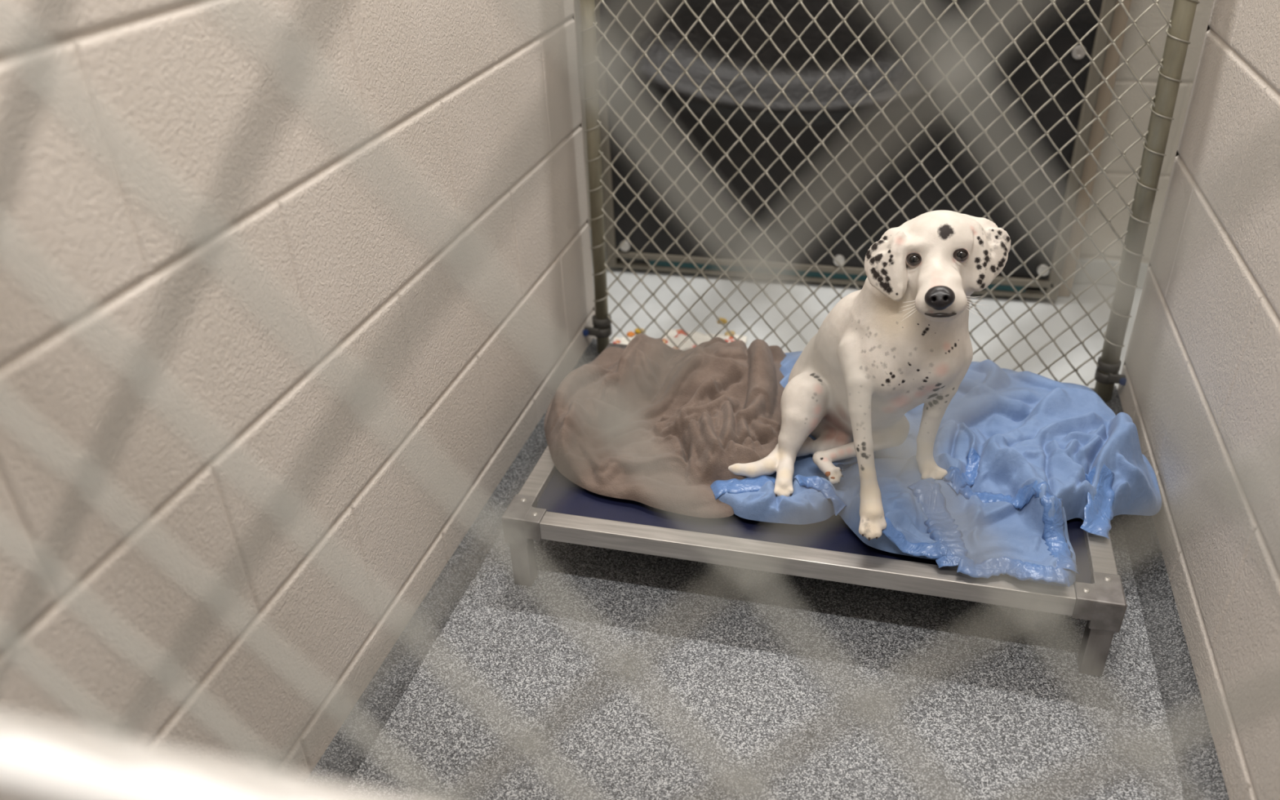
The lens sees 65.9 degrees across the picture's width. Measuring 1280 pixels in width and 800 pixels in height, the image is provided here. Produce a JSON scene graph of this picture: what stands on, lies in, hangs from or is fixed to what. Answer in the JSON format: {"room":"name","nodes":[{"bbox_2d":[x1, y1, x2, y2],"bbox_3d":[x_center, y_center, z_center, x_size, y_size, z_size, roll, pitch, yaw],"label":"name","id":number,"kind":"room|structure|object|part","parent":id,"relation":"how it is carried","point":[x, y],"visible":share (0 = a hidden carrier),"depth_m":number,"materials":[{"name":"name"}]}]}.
{"room":"animal shelter kennel","nodes":[
{"label":"animal shelter kennel","id":0,"kind":"room"},
{"bbox_2d":[0,0,596,799],"bbox_3d":[-0.578,-0.322,0.528,0.150,2.106,2.854,6,32,14],"label":"wall","id":1,"kind":"structure","parent":0,"point":[448,92],"depth_m":1.06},
{"bbox_2d":[309,337,599,785],"bbox_3d":[-0.446,0.590,1.034,0.048,0.012,2.822,6,32,14],"label":"baseboard","id":2,"kind":"structure","parent":1,"relation":"attached to","point":[340,762],"depth_m":1.40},
{"bbox_2d":[572,0,595,311],"bbox_3d":[-0.210,-1.048,1.693,0.150,2.106,0.013,6,32,14],"label":"trim","id":3,"kind":"structure","parent":1,"relation":"attached to","point":[573,16],"depth_m":2.03,"materials":[{"name":"grey metal"}]},
{"bbox_2d":[348,249,1183,799],"bbox_3d":[0.095,0.507,1.189,2.600,0.050,3.440,6,32,14],"label":"floor","id":4,"kind":"structure","parent":0,"point":[1004,721],"depth_m":1.34,"materials":[{"name":"grey concrete"}]},
{"bbox_2d":[613,336,635,344],"bbox_3d":[-0.027,-0.126,2.176,0.074,0.010,0.053,6,32,14],"label":"wrapper","id":5,"kind":"object","parent":4,"relation":"on","point":[623,340],"visible":0.34,"depth_m":2.19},
{"bbox_2d":[626,331,635,337],"bbox_3d":[-0.021,-0.147,2.212,0.019,0.014,0.019,-20,35,-26],"label":"crumb","id":6,"kind":"object","parent":4,"relation":"on","point":[630,334],"visible":0.99,"depth_m":2.21,"materials":[{"name":"orange food"}]},
{"bbox_2d":[0,0,1279,799],"bbox_3d":[-0.053,-0.060,0.179,1.160,1.959,0.052,6,32,14],"label":"gate","id":7,"kind":"object","parent":4,"relation":"on","point":[41,758],"visible":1,"depth_m":0.19,"materials":[{"name":"silver metal"}]},
{"bbox_3d":[-0.054,0.130,0.281,1.050,0.025,0.025,6,32,14],"label":"rail","id":8,"kind":"part","parent":7,"relation":"part of","materials":[{"name":"white metal"}]},
{"bbox_2d":[634,328,645,333],"bbox_3d":[0.001,-0.156,2.226,0.026,0.012,0.020,6,32,14],"label":"crumb","id":9,"kind":"object","parent":4,"relation":"on","point":[637,331],"visible":0.54,"depth_m":2.22,"materials":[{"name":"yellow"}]},
{"bbox_2d":[662,328,746,347],"bbox_3d":[0.139,-0.130,2.166,0.187,0.013,0.093,6,32,14],"label":"wrapper","id":10,"kind":"object","parent":4,"relation":"on","point":[673,334],"visible":0.26,"depth_m":2.18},
{"bbox_2d":[718,318,727,323],"bbox_3d":[0.188,-0.183,2.256,0.024,0.013,0.017,6,32,14],"label":"crumb","id":11,"kind":"object","parent":4,"relation":"on","point":[723,320],"visible":0.58,"depth_m":2.25,"materials":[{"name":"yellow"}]},
{"bbox_2d":[724,330,735,337],"bbox_3d":[0.199,-0.145,2.190,0.024,0.015,0.023,6,32,14],"label":"crumb","id":12,"kind":"object","parent":4,"relation":"on","point":[726,333],"visible":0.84,"depth_m":2.19,"materials":[{"name":"brown food"}]},
{"bbox_2d":[501,342,1127,675],"bbox_3d":[0.281,0.131,1.613,0.852,0.137,0.557,6,32,14],"label":"cot","id":13,"kind":"object","parent":4,"relation":"on","point":[573,513],"visible":0.18,"depth_m":1.39,"materials":[{"name":"metal"}]},
{"bbox_3d":[-0.179,0.240,1.512,0.029,0.092,0.028,6,32,14],"label":"leg","id":14,"kind":"part","parent":13,"relation":"part of","materials":[{"name":"metal"}]},
{"bbox_3d":[-0.116,0.048,1.687,0.031,0.030,0.453,6,32,14],"label":"rail","id":15,"kind":"part","parent":13,"relation":"part of","materials":[{"name":"metal"}]},
{"bbox_2d":[543,333,786,518],"bbox_3d":[0.044,-0.013,1.665,0.455,0.143,0.530,6,32,14],"label":"blanket","id":16,"kind":"object","parent":13,"relation":"on","point":[718,408],"visible":0.83,"depth_m":1.58,"materials":[{"name":"brown fabric"}]},
{"bbox_3d":[0.211,0.223,1.374,0.748,0.030,0.031,6,32,14],"label":"rail","id":17,"kind":"part","parent":13,"relation":"part of","materials":[{"name":"metal"}]},
{"bbox_2d":[710,351,1161,585],"bbox_3d":[0.480,0.051,1.583,0.670,0.148,0.680,6,32,14],"label":"blanket","id":18,"kind":"object","parent":13,"relation":"on","point":[1036,454],"visible":0.66,"depth_m":1.42,"materials":[{"name":"blue fabric"}]},
{"bbox_2d":[728,209,1010,540],"bbox_3d":[0.323,-0.066,1.405,0.317,0.436,0.359,-28,40,-35],"label":"dog","id":19,"kind":"object","parent":18,"relation":"on","point":[903,339],"visible":0.86,"depth_m":1.32},
{"bbox_3d":[0.608,0.324,1.315,0.029,0.092,0.028,6,32,14],"label":"leg","id":20,"kind":"part","parent":13,"relation":"part of","materials":[{"name":"metal"}]},
{"bbox_3d":[0.673,0.132,1.490,0.031,0.030,0.453,6,32,14],"label":"rail","id":21,"kind":"part","parent":13,"relation":"part of","materials":[{"name":"metal"}]},
{"bbox_2d":[595,0,1116,300],"bbox_3d":[0.428,-0.799,2.143,1.079,1.138,0.148,6,32,14],"label":"panel","id":22,"kind":"object","parent":4,"relation":"on","point":[1050,20],"visible":0.66,"depth_m":2.22,"materials":[{"name":"black"}]},
{"bbox_2d":[579,0,1199,402],"bbox_3d":[0.376,-0.670,1.659,1.079,1.450,0.050,6,32,14],"label":"fence","id":23,"kind":"object","parent":4,"relation":"on","point":[1180,23],"visible":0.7,"depth_m":1.78,"materials":[{"name":"metal"}]},
{"bbox_3d":[-0.095,-0.701,1.794,0.054,1.400,0.028,6,32,14],"label":"post","id":24,"kind":"part","parent":23,"relation":"part of","materials":[{"name":"grey metal"}]},
{"bbox_3d":[0.855,-0.600,1.556,0.063,1.401,0.033,6,32,14],"label":"post","id":25,"kind":"part","parent":23,"relation":"part of","materials":[{"name":"grey metal"}]},
{"bbox_2d":[573,0,1213,261],"bbox_3d":[0.482,-1.349,1.947,2.600,2.300,0.100,6,32,14],"label":"wall","id":26,"kind":"structure","parent":0,"point":[1152,21],"depth_m":2.16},
{"bbox_2d":[589,227,1146,288],"bbox_3d":[0.510,-0.362,2.479,2.600,0.062,0.012,6,32,14],"label":"baseboard","id":27,"kind":"structure","parent":26,"relation":"attached to","point":[1102,265],"depth_m":2.32,"materials":[{"name":"grey"}]},
{"bbox_2d":[1057,0,1131,297],"bbox_3d":[0.968,-0.903,1.949,0.035,1.500,0.090,6,32,14],"label":"trim","id":28,"kind":"structure","parent":26,"relation":"attached to","point":[1120,18],"depth_m":2.10,"materials":[{"name":"beige"}]},
{"bbox_2d":[1117,0,1279,799],"bbox_3d":[0.598,-0.186,0.216,0.150,2.106,2.814,6,32,14],"label":"wall","id":29,"kind":"structure","parent":0,"point":[1209,309],"depth_m":1.31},
{"bbox_2d":[1090,385,1229,799],"bbox_3d":[0.546,0.695,0.786,0.044,0.012,2.822,6,32,14],"label":"baseboard","id":30,"kind":"structure","parent":29,"relation":"attached to","point":[1201,775],"depth_m":1.33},
{"bbox_2d":[1117,0,1213,389],"bbox_3d":[0.961,-0.902,1.364,0.150,2.106,0.013,6,32,14],"label":"trim","id":31,"kind":"structure","parent":29,"relation":"attached to","point":[1207,27],"depth_m":1.67,"materials":[{"name":"grey metal"}]}
]}

